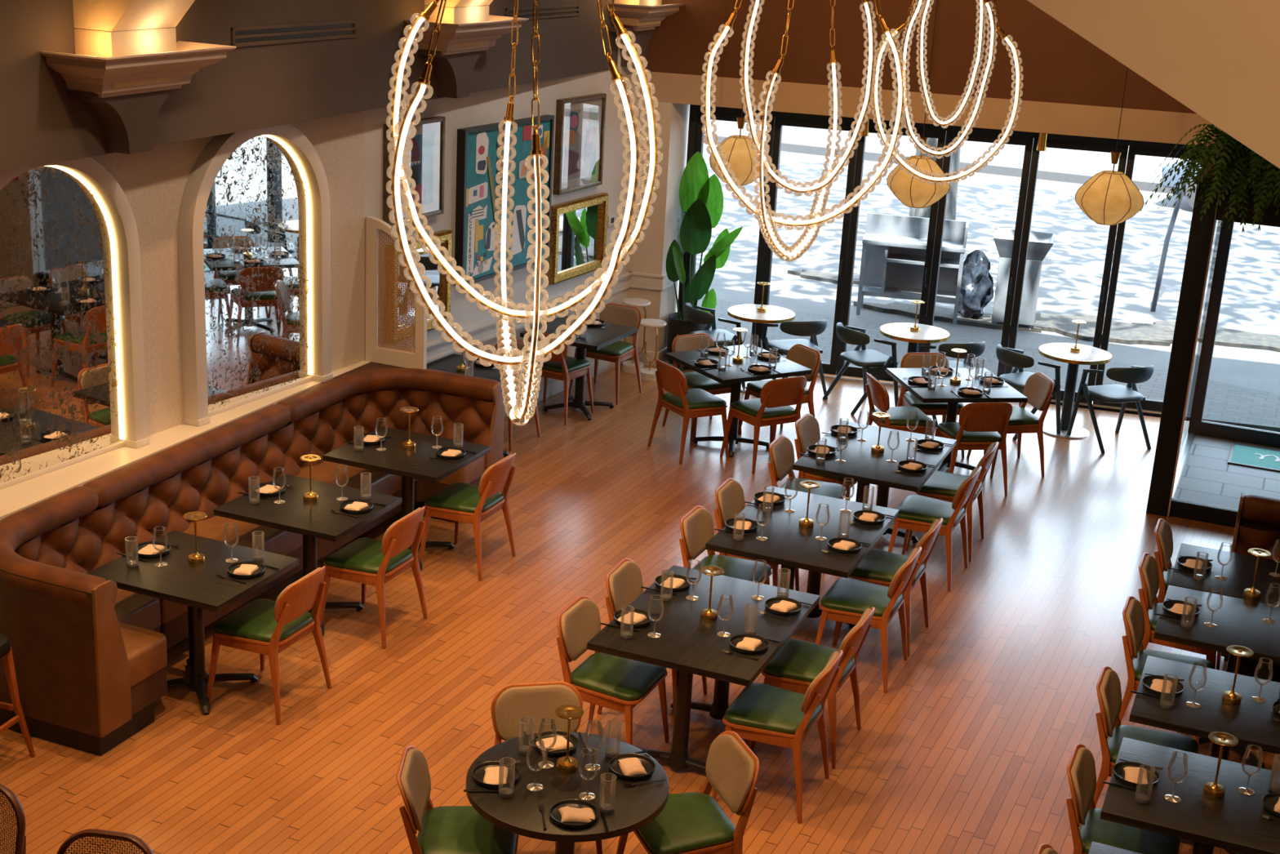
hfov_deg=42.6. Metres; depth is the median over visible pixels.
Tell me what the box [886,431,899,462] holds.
wine glass
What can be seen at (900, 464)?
dinner plate
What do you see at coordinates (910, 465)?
folded napkin
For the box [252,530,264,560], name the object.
water tumbler
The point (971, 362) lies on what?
bowl
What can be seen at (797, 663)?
dining chair
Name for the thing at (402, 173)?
chandelier
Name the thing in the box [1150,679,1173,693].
folded napkin
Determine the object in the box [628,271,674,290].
trim
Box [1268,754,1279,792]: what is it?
water tumbler
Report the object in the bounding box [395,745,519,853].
dining chair
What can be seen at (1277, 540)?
bowl
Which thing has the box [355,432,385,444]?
dinner plate
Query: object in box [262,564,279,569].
knife
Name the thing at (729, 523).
dinner plate
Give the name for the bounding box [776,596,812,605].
knife
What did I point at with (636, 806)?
round table
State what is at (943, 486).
dining chair
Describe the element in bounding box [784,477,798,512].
wine glass
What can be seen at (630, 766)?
folded napkin
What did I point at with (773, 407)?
dining chair
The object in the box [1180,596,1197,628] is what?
water tumbler
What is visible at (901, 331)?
cafe table
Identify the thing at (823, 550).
fork
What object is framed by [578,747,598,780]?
bowl
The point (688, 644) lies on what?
dining table
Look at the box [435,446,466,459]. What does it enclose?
dinner plate
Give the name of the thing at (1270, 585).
bowl
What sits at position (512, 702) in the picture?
dining chair
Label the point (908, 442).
water tumbler
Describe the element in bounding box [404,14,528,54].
shelf
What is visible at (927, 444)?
folded napkin
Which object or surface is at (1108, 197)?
lantern pendant
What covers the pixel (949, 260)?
shelf
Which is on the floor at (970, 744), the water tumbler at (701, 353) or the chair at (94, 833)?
the chair at (94, 833)
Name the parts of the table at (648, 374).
bent stem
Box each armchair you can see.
[678,302,745,386]
[760,319,827,399]
[822,322,898,415]
[917,341,985,426]
[995,343,1060,439]
[1066,364,1153,453]
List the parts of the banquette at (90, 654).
panel, seat, seat, seat, seat, panel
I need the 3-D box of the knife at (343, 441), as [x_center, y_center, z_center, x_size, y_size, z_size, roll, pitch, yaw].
[-1.935,0.116,11.215,0.215,0.008,0.015,10,19,19]
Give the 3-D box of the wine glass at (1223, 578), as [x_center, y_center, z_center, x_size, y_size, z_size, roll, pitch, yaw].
[3.444,0.791,9.684,0.084,0.214,0.085,17,22,36]
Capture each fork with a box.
[151,540,180,546]
[215,573,246,583]
[330,509,358,517]
[428,455,453,462]
[476,760,520,763]
[538,803,546,829]
[577,732,589,751]
[622,778,665,786]
[626,606,659,615]
[722,648,758,659]
[758,610,791,620]
[821,549,853,556]
[847,520,877,528]
[893,469,921,475]
[912,447,939,453]
[1119,758,1163,769]
[1144,672,1184,681]
[1260,813,1279,820]
[1271,716,1279,721]
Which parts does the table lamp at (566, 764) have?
stem, stem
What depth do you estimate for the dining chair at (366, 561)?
9.95 m
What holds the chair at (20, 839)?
on the floor at (970, 744)
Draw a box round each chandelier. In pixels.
[386,0,662,426]
[700,0,907,262]
[871,0,1023,185]
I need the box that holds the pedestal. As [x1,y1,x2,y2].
[991,227,1053,329]
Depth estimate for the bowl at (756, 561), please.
9.05 m
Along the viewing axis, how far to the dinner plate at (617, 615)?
8.70 m
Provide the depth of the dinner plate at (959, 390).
13.24 m
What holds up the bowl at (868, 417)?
on the wine glass at (868, 417)
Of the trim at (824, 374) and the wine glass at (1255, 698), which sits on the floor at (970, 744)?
the trim at (824, 374)
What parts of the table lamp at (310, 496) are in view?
stem, stem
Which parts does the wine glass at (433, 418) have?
stem and foot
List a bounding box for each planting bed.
[787,269,859,284]
[853,301,1046,333]
[1031,312,1174,346]
[1132,320,1279,351]
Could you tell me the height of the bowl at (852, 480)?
0.133 m
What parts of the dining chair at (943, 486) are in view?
leg, seat, leg, leg, backrest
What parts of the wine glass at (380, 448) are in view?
stem and foot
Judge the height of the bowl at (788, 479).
0.133 m
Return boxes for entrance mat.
[1227,442,1279,471]
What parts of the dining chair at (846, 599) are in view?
leg, leg, seat, leg, backrest, leg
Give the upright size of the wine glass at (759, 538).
0.214 m
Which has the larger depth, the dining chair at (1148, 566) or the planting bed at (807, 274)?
the planting bed at (807, 274)
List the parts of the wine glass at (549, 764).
stem and foot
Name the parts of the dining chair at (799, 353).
leg, leg, seat, backrest, leg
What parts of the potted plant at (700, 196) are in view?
blade, blade, blade, planter, blade, blade, blade, blade, blade, blade, blade, blade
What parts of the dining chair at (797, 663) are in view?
leg, seat, leg, backrest, leg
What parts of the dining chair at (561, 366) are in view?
leg, backrest, seat, leg, leg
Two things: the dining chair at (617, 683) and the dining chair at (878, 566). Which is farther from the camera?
the dining chair at (878, 566)
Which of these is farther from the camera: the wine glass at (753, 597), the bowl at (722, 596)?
the wine glass at (753, 597)
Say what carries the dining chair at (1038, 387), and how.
on the floor at (970, 744)
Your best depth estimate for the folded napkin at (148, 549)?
9.20 m
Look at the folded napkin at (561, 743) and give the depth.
7.33 m
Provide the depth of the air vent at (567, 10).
13.76 m
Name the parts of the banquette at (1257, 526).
panel, seat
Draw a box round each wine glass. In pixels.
[151,526,168,566]
[223,522,239,562]
[271,467,286,503]
[334,464,348,500]
[374,417,387,450]
[431,416,443,448]
[463,355,474,376]
[526,738,546,791]
[537,717,556,768]
[578,747,598,800]
[584,720,603,771]
[647,595,663,637]
[685,560,701,600]
[715,332,725,358]
[716,594,733,637]
[724,339,735,366]
[742,331,753,358]
[751,559,767,599]
[752,338,762,364]
[755,503,770,540]
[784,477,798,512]
[814,503,830,540]
[835,430,848,462]
[840,477,854,512]
[857,410,869,441]
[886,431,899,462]
[905,410,918,441]
[934,351,946,378]
[937,359,949,386]
[964,353,975,380]
[968,361,979,388]
[1164,751,1187,802]
[1186,662,1207,707]
[1204,586,1222,627]
[1214,542,1232,580]
[1238,744,1262,795]
[1251,657,1272,702]
[1262,582,1279,623]
[1269,539,1279,577]
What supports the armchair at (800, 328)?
on the floor at (970, 744)
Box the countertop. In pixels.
[862,233,965,253]
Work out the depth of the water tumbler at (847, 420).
11.87 m
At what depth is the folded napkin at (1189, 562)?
9.85 m
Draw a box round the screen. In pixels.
[365,216,426,368]
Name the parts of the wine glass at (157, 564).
stem and foot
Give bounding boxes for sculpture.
[955,249,993,318]
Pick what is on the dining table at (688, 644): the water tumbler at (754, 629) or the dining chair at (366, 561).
the water tumbler at (754, 629)
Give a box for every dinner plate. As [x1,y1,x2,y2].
[133,541,170,557]
[226,560,265,578]
[252,482,285,496]
[339,498,373,513]
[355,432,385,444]
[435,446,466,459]
[471,760,519,788]
[473,358,493,367]
[533,730,578,755]
[549,799,599,828]
[586,319,604,326]
[608,753,655,779]
[613,608,652,627]
[654,573,691,591]
[694,358,718,367]
[705,346,728,354]
[724,517,758,532]
[728,633,768,653]
[747,364,772,373]
[754,491,785,505]
[757,351,781,359]
[764,596,802,615]
[807,444,835,456]
[827,537,862,553]
[830,424,857,435]
[853,510,885,524]
[897,460,927,472]
[907,376,932,385]
[917,439,944,450]
[929,365,953,374]
[957,386,983,396]
[979,376,1004,385]
[1112,761,1159,787]
[1142,675,1184,696]
[1162,600,1199,617]
[1177,555,1212,572]
[1262,792,1279,817]
[1272,700,1279,715]
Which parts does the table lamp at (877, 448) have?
stem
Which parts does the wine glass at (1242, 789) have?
stem and foot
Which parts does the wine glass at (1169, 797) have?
stem and foot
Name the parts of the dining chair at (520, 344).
leg, backrest, seat, leg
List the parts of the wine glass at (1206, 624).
stem and foot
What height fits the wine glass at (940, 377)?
0.214 m
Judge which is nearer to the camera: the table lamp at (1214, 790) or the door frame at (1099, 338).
the table lamp at (1214, 790)
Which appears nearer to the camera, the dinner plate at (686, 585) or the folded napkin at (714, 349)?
the dinner plate at (686, 585)
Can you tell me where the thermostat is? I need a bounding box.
[607,213,616,226]
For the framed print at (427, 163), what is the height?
0.760 m
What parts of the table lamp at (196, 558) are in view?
stem, stem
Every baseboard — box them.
[504,359,625,417]
[625,346,667,366]
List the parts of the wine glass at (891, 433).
stem and foot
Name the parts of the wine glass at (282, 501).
stem and foot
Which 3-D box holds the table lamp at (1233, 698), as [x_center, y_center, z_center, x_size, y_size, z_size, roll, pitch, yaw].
[2.943,1.228,8.112,0.127,0.279,0.127,7,18,11]
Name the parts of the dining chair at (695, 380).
leg, leg, backrest, seat, leg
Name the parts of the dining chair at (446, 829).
backrest, leg, leg, seat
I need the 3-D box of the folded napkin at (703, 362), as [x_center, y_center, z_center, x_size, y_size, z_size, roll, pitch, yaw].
[0.555,-0.532,13.659,0.106,0.034,0.148,-6,20,-26]
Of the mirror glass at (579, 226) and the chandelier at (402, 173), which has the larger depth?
the mirror glass at (579, 226)
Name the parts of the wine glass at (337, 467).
stem and foot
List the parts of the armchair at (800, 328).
leg, leg, armrest, seat, seat frame, backrest, leg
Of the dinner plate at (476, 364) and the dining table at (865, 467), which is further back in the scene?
the dinner plate at (476, 364)
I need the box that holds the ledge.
[0,360,370,520]
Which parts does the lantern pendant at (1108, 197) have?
lamp shade, cord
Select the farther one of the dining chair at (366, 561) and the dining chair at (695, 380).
the dining chair at (695, 380)
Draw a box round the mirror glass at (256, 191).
[203,135,310,411]
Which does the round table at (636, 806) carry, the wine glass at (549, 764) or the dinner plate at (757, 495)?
the wine glass at (549, 764)
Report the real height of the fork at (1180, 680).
0.010 m
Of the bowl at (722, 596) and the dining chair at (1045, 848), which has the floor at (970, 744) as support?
the dining chair at (1045, 848)
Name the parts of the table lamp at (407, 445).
stem, stem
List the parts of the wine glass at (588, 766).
stem and foot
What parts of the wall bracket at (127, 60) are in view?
plaster post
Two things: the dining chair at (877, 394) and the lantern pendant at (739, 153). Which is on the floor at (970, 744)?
the dining chair at (877, 394)
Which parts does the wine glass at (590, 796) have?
stem and foot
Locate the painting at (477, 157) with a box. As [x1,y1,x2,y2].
[453,114,554,286]
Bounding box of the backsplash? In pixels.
[865,213,968,242]
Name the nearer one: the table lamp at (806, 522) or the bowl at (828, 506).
the bowl at (828, 506)
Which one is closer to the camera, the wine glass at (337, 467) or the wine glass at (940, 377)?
the wine glass at (337, 467)
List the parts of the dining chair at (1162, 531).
backrest, leg, leg, seat, leg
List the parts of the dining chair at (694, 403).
leg, backrest, leg, seat, leg, leg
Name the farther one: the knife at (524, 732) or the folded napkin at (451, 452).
the folded napkin at (451, 452)
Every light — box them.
[860,118,870,136]
[1035,132,1048,151]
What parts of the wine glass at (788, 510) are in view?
stem and foot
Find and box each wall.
[89,46,638,435]
[644,0,1196,113]
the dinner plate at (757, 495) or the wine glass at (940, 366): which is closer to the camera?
the dinner plate at (757, 495)
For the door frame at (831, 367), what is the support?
attached to the trim at (693, 108)
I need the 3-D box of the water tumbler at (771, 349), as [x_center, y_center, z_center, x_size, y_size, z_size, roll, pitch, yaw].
[1.108,-0.573,13.670,0.067,0.160,0.067,-5,19,-24]
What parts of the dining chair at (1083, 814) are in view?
leg, backrest, leg, seat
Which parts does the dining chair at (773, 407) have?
leg, leg, seat, leg, backrest, leg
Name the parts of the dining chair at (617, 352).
leg, leg, seat, leg, backrest, leg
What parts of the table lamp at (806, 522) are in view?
stem, stem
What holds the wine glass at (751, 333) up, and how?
on the dining table at (733, 375)
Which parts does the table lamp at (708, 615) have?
stem, stem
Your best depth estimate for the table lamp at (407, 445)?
11.17 m
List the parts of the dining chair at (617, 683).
leg, backrest, leg, seat, leg, leg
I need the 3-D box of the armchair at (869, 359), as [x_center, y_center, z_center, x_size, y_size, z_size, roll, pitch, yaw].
[2.069,-0.573,15.309,0.545,0.788,0.565,-5,19,-25]
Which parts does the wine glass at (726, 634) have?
stem and foot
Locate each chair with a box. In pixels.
[0,783,26,853]
[56,828,154,853]
[206,565,331,724]
[319,506,427,648]
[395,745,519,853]
[418,453,515,581]
[490,680,602,853]
[494,337,540,451]
[519,330,594,425]
[556,595,669,745]
[568,302,641,404]
[597,558,707,718]
[616,730,759,853]
[647,359,728,464]
[662,333,742,440]
[679,505,772,585]
[711,649,843,823]
[714,477,799,591]
[720,376,806,473]
[737,343,820,442]
[750,606,875,768]
[768,435,846,499]
[794,413,857,500]
[815,546,921,693]
[835,518,942,657]
[865,372,933,435]
[888,466,982,591]
[896,352,964,458]
[906,441,999,561]
[934,402,1013,496]
[966,372,1054,478]
[1036,843,1057,853]
[1066,743,1181,853]
[1093,666,1199,853]
[1119,595,1213,744]
[1138,552,1216,669]
[1154,518,1220,670]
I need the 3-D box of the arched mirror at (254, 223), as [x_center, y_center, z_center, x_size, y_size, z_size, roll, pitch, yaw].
[-2.569,-1.106,11.087,0.125,1.934,1.424,12,19,25]
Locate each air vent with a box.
[231,19,356,47]
[505,3,580,19]
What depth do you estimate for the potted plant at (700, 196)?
16.00 m
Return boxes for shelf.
[40,40,235,97]
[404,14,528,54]
[862,284,955,303]
[884,253,959,268]
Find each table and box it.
[86,530,299,714]
[213,474,402,635]
[323,426,490,569]
[426,353,528,457]
[465,731,669,853]
[520,315,637,420]
[586,564,819,771]
[622,297,650,373]
[640,318,666,381]
[665,343,812,457]
[705,485,898,639]
[727,303,795,392]
[792,420,956,543]
[880,322,949,406]
[885,368,1027,471]
[1038,342,1111,439]
[1088,841,1141,853]
[1100,737,1279,853]
[1128,655,1279,853]
[1153,585,1279,768]
[1168,542,1279,681]
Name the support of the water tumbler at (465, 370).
on the dining table at (449, 363)
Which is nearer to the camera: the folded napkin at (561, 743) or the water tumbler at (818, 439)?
the folded napkin at (561, 743)
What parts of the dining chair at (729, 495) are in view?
leg, backrest, leg, leg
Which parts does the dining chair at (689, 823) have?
leg, seat, leg, backrest, leg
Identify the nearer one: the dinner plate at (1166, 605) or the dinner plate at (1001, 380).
the dinner plate at (1166, 605)
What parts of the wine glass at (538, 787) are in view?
stem and foot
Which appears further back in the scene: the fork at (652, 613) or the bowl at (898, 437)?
the bowl at (898, 437)
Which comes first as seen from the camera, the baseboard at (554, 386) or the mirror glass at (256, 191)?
the mirror glass at (256, 191)
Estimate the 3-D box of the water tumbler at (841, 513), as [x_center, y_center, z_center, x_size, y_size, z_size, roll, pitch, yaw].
[1.243,0.602,9.986,0.067,0.160,0.067,2,18,-2]
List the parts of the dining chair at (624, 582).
leg, backrest, leg, leg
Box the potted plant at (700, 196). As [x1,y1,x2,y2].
[666,151,742,364]
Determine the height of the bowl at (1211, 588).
0.133 m
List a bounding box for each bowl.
[151,526,168,551]
[223,523,239,546]
[271,467,286,489]
[334,465,348,486]
[374,417,387,437]
[431,416,443,435]
[526,738,546,771]
[537,717,556,749]
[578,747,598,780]
[584,720,603,751]
[647,595,663,621]
[686,560,701,584]
[715,332,725,348]
[717,594,733,620]
[724,339,735,355]
[742,332,753,347]
[751,560,767,584]
[752,338,762,355]
[756,503,770,526]
[784,477,798,498]
[815,503,830,526]
[835,431,848,449]
[840,477,854,499]
[857,410,869,429]
[887,431,899,450]
[906,411,918,430]
[935,351,946,368]
[938,359,949,376]
[965,353,975,369]
[968,361,979,377]
[1167,751,1187,782]
[1188,662,1207,690]
[1206,586,1222,612]
[1217,542,1232,565]
[1241,744,1262,776]
[1254,657,1272,685]
[1265,583,1279,608]
[1271,539,1279,562]
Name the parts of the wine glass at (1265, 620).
stem and foot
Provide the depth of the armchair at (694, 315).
15.56 m
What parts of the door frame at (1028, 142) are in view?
pull handle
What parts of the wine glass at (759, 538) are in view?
stem and foot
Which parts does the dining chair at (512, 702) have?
leg, backrest, leg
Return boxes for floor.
[0,297,1279,853]
[695,119,1279,394]
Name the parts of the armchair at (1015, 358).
armrest, leg, backrest, leg, seat, leg, armrest, leg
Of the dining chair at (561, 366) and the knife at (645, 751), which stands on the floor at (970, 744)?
the dining chair at (561, 366)
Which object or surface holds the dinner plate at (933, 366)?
on the dining table at (1004, 393)
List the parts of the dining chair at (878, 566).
leg, seat, leg, leg, backrest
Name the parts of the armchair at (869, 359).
leg, backrest, armrest, leg, seat, leg, seat frame, armrest, leg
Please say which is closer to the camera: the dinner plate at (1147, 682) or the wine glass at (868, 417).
the dinner plate at (1147, 682)
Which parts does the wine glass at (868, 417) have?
stem and foot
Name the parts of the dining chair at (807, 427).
leg, backrest, seat, leg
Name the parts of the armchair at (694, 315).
leg, backrest, armrest, leg, seat, armrest, leg, leg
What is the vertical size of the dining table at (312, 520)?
0.750 m
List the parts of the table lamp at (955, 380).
stem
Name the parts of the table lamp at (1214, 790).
stem, stem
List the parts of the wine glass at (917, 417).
stem and foot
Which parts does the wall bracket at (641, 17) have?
plaster post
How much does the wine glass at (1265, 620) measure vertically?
0.214 m
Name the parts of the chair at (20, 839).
cane panel, post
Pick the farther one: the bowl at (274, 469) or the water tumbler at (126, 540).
the bowl at (274, 469)
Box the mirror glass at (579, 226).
[557,203,600,272]
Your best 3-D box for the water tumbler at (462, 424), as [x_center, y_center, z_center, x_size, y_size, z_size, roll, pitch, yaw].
[-1.246,0.059,11.264,0.067,0.160,0.067,3,18,1]
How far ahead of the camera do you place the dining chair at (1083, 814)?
7.37 m
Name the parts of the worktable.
panel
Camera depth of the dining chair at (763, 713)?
8.29 m
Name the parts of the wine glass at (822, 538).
stem and foot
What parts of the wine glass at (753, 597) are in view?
stem and foot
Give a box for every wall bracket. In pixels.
[40,0,235,154]
[404,0,528,97]
[608,0,684,67]
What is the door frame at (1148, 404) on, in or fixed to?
attached to the trim at (693, 108)
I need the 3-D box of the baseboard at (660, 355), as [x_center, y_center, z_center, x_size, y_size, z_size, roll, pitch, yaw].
[0.044,-0.735,16.516,0.405,0.140,0.384,10,19,21]
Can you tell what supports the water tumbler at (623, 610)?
on the dining table at (688, 644)
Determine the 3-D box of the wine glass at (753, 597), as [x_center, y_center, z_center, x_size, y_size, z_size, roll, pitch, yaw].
[0.656,0.841,9.041,0.085,0.214,0.084,8,18,16]
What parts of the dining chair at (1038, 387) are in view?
leg, leg, leg, seat, backrest, leg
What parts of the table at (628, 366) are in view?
bent stem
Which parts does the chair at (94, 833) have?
cane panel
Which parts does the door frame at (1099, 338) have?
pull handle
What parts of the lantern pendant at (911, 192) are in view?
lamp shade, cord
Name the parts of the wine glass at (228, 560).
stem and foot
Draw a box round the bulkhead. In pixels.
[0,0,617,171]
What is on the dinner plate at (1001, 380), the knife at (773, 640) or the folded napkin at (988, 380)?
the folded napkin at (988, 380)
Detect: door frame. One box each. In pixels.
[686,110,775,344]
[760,116,858,373]
[836,124,946,380]
[922,130,1034,377]
[1004,137,1128,403]
[1092,145,1210,411]
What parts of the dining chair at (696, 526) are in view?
leg, backrest, leg, seat, leg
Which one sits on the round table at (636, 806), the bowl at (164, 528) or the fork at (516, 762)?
the fork at (516, 762)
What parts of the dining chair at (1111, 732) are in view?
leg, backrest, leg, seat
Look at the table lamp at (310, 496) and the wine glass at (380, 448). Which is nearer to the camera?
the table lamp at (310, 496)
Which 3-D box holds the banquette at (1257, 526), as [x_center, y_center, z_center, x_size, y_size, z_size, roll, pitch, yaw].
[3.555,1.758,7.807,1.355,1.018,5.720,8,18,16]
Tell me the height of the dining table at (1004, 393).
0.750 m
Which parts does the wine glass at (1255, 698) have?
stem and foot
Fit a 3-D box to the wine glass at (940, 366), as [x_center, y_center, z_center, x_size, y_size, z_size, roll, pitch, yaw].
[2.477,-0.442,13.407,0.085,0.214,0.084,-14,24,-42]
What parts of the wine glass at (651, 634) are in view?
stem and foot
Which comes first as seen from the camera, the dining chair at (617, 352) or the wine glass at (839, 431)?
the wine glass at (839, 431)
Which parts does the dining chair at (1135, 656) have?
leg, backrest, leg, seat, leg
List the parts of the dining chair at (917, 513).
leg, leg, seat, leg, backrest, leg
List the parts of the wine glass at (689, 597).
stem and foot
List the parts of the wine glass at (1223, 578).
stem and foot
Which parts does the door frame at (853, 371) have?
pull handle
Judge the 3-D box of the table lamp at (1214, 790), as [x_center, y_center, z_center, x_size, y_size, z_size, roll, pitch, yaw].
[2.543,1.489,7.217,0.127,0.279,0.127,1,18,-8]
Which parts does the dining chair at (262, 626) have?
leg, leg, seat, leg, backrest, leg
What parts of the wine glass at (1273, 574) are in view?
stem and foot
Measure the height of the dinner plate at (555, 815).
0.025 m
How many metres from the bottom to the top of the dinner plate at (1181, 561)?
0.025 m
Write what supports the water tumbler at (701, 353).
on the dining table at (733, 375)
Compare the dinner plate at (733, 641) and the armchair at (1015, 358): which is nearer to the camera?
the dinner plate at (733, 641)
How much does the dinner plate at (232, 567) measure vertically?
0.025 m
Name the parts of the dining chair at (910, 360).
leg, backrest, seat, leg, leg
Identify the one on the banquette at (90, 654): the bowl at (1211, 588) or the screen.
the screen
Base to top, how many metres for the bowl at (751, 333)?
0.133 m
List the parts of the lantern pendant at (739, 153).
lamp shade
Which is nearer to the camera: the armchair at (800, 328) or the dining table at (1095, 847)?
the dining table at (1095, 847)
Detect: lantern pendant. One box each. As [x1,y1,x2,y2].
[709,0,764,185]
[886,0,950,208]
[1075,66,1144,225]
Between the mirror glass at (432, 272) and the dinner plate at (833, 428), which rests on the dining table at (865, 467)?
the dinner plate at (833, 428)
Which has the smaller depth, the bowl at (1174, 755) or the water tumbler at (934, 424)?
the bowl at (1174, 755)
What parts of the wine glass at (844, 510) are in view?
stem and foot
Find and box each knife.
[116,552,147,561]
[238,492,266,498]
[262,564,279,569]
[342,440,369,446]
[463,789,514,792]
[523,730,531,753]
[600,622,638,631]
[600,807,609,833]
[606,749,651,758]
[640,586,676,595]
[714,528,746,535]
[742,633,781,643]
[744,501,775,508]
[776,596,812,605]
[799,453,826,458]
[1102,781,1152,794]
[1130,690,1175,701]
[1154,613,1191,621]
[1168,567,1202,574]
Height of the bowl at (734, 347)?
0.133 m
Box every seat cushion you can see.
[114,588,167,687]
[159,515,302,623]
[296,460,401,495]
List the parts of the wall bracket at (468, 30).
plaster post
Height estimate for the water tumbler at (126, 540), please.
0.160 m
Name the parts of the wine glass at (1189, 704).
stem and foot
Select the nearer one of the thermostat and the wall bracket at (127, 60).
the wall bracket at (127, 60)
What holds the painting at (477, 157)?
attached to the wall at (153, 182)
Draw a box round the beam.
[637,71,1223,146]
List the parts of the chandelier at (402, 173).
chain, chain, chain, chain, chain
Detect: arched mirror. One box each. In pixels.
[0,156,149,489]
[177,123,333,426]
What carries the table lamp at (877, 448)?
on the dining table at (865, 467)
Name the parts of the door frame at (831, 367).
pull handle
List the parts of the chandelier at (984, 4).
chain, chain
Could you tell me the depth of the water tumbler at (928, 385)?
13.34 m
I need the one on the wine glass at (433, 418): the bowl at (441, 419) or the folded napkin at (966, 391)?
the bowl at (441, 419)
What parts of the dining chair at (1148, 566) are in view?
backrest, leg, seat, leg, leg, leg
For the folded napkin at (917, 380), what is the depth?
13.46 m
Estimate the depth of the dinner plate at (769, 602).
8.96 m
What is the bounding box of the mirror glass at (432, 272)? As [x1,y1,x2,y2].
[397,243,442,329]
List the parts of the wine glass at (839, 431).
stem and foot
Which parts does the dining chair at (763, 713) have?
leg, leg, seat, leg, backrest, leg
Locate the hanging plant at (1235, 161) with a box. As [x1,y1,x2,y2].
[1139,123,1279,232]
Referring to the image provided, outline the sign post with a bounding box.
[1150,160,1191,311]
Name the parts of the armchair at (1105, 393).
leg, armrest, leg, seat, seat frame, leg, backrest, leg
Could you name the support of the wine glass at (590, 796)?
on the round table at (636, 806)
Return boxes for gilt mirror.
[384,229,453,343]
[546,191,608,284]
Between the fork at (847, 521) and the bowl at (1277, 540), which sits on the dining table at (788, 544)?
the fork at (847, 521)
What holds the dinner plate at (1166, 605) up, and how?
on the dining table at (1239, 621)
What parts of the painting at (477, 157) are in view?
letter panel, white arm, flame panel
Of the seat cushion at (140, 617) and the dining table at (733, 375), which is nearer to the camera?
the seat cushion at (140, 617)
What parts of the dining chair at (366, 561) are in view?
leg, leg, seat, leg, backrest, leg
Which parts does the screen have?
cane panel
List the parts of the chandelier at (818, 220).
chain, chain, chain, chain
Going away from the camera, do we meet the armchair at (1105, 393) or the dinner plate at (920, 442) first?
the dinner plate at (920, 442)
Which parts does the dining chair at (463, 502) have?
leg, leg, seat, leg, backrest, leg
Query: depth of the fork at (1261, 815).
7.07 m
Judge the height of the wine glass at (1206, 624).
0.214 m
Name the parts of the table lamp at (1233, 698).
stem, stem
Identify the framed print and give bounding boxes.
[382,115,445,226]
[553,93,606,195]
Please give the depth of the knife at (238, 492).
10.16 m
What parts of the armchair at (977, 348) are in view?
leg, armrest, leg, seat, backrest, leg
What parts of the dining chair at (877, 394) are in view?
leg, backrest, leg, seat, leg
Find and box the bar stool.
[0,634,35,757]
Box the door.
[1146,182,1279,527]
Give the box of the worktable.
[856,213,968,324]
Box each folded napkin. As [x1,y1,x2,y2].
[137,544,164,554]
[232,564,258,575]
[256,484,280,493]
[343,501,368,510]
[364,435,380,441]
[441,448,462,456]
[483,766,508,784]
[535,735,573,751]
[558,805,595,822]
[591,320,601,324]
[617,612,647,624]
[617,757,646,776]
[659,577,685,588]
[697,360,715,364]
[708,347,724,351]
[732,520,751,529]
[735,636,762,650]
[750,366,768,371]
[757,493,780,502]
[760,353,775,357]
[769,600,797,612]
[813,446,829,453]
[832,540,856,550]
[836,426,851,433]
[858,512,878,521]
[902,462,922,469]
[911,377,928,382]
[920,440,939,448]
[931,367,951,372]
[961,388,981,394]
[982,377,999,382]
[1123,766,1147,783]
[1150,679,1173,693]
[1169,603,1191,614]
[1183,559,1203,568]
[1274,796,1279,813]
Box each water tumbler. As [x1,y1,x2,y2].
[124,536,138,567]
[248,476,259,504]
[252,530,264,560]
[353,426,364,451]
[360,472,371,499]
[453,422,463,447]
[464,360,473,376]
[498,757,515,798]
[518,716,534,755]
[578,323,586,338]
[599,773,616,814]
[604,720,621,757]
[620,605,634,639]
[660,569,673,600]
[700,335,709,355]
[718,349,727,369]
[733,512,745,541]
[743,603,758,635]
[749,334,758,354]
[762,485,774,513]
[768,347,777,368]
[777,568,791,597]
[815,438,826,462]
[838,417,848,441]
[838,511,850,537]
[862,485,875,510]
[906,438,917,460]
[921,354,931,374]
[924,417,936,439]
[927,368,937,389]
[974,357,984,377]
[982,371,992,392]
[1134,764,1155,804]
[1160,674,1177,709]
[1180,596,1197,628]
[1193,551,1208,581]
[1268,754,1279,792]
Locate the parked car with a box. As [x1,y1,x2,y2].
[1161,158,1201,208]
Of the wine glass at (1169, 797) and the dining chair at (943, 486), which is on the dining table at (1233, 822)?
the wine glass at (1169, 797)
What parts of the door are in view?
post, pane, rail, post, frame, head rail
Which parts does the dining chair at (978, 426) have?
leg, seat, backrest, leg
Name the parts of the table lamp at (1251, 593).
stem, stem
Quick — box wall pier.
[625,99,689,351]
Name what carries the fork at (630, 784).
on the round table at (636, 806)
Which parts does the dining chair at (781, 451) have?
leg, backrest, leg, seat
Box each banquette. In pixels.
[0,361,504,755]
[1219,492,1279,671]
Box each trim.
[405,271,631,362]
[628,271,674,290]
[678,104,1200,311]
[703,130,1185,195]
[817,372,1161,413]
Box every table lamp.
[183,511,207,564]
[299,454,320,502]
[400,406,418,449]
[456,336,467,372]
[555,704,583,773]
[700,565,724,621]
[732,327,747,362]
[756,281,770,312]
[799,480,820,528]
[871,412,890,453]
[910,299,924,331]
[950,348,966,383]
[1070,320,1086,352]
[1203,731,1238,799]
[1221,644,1253,705]
[1243,548,1271,599]

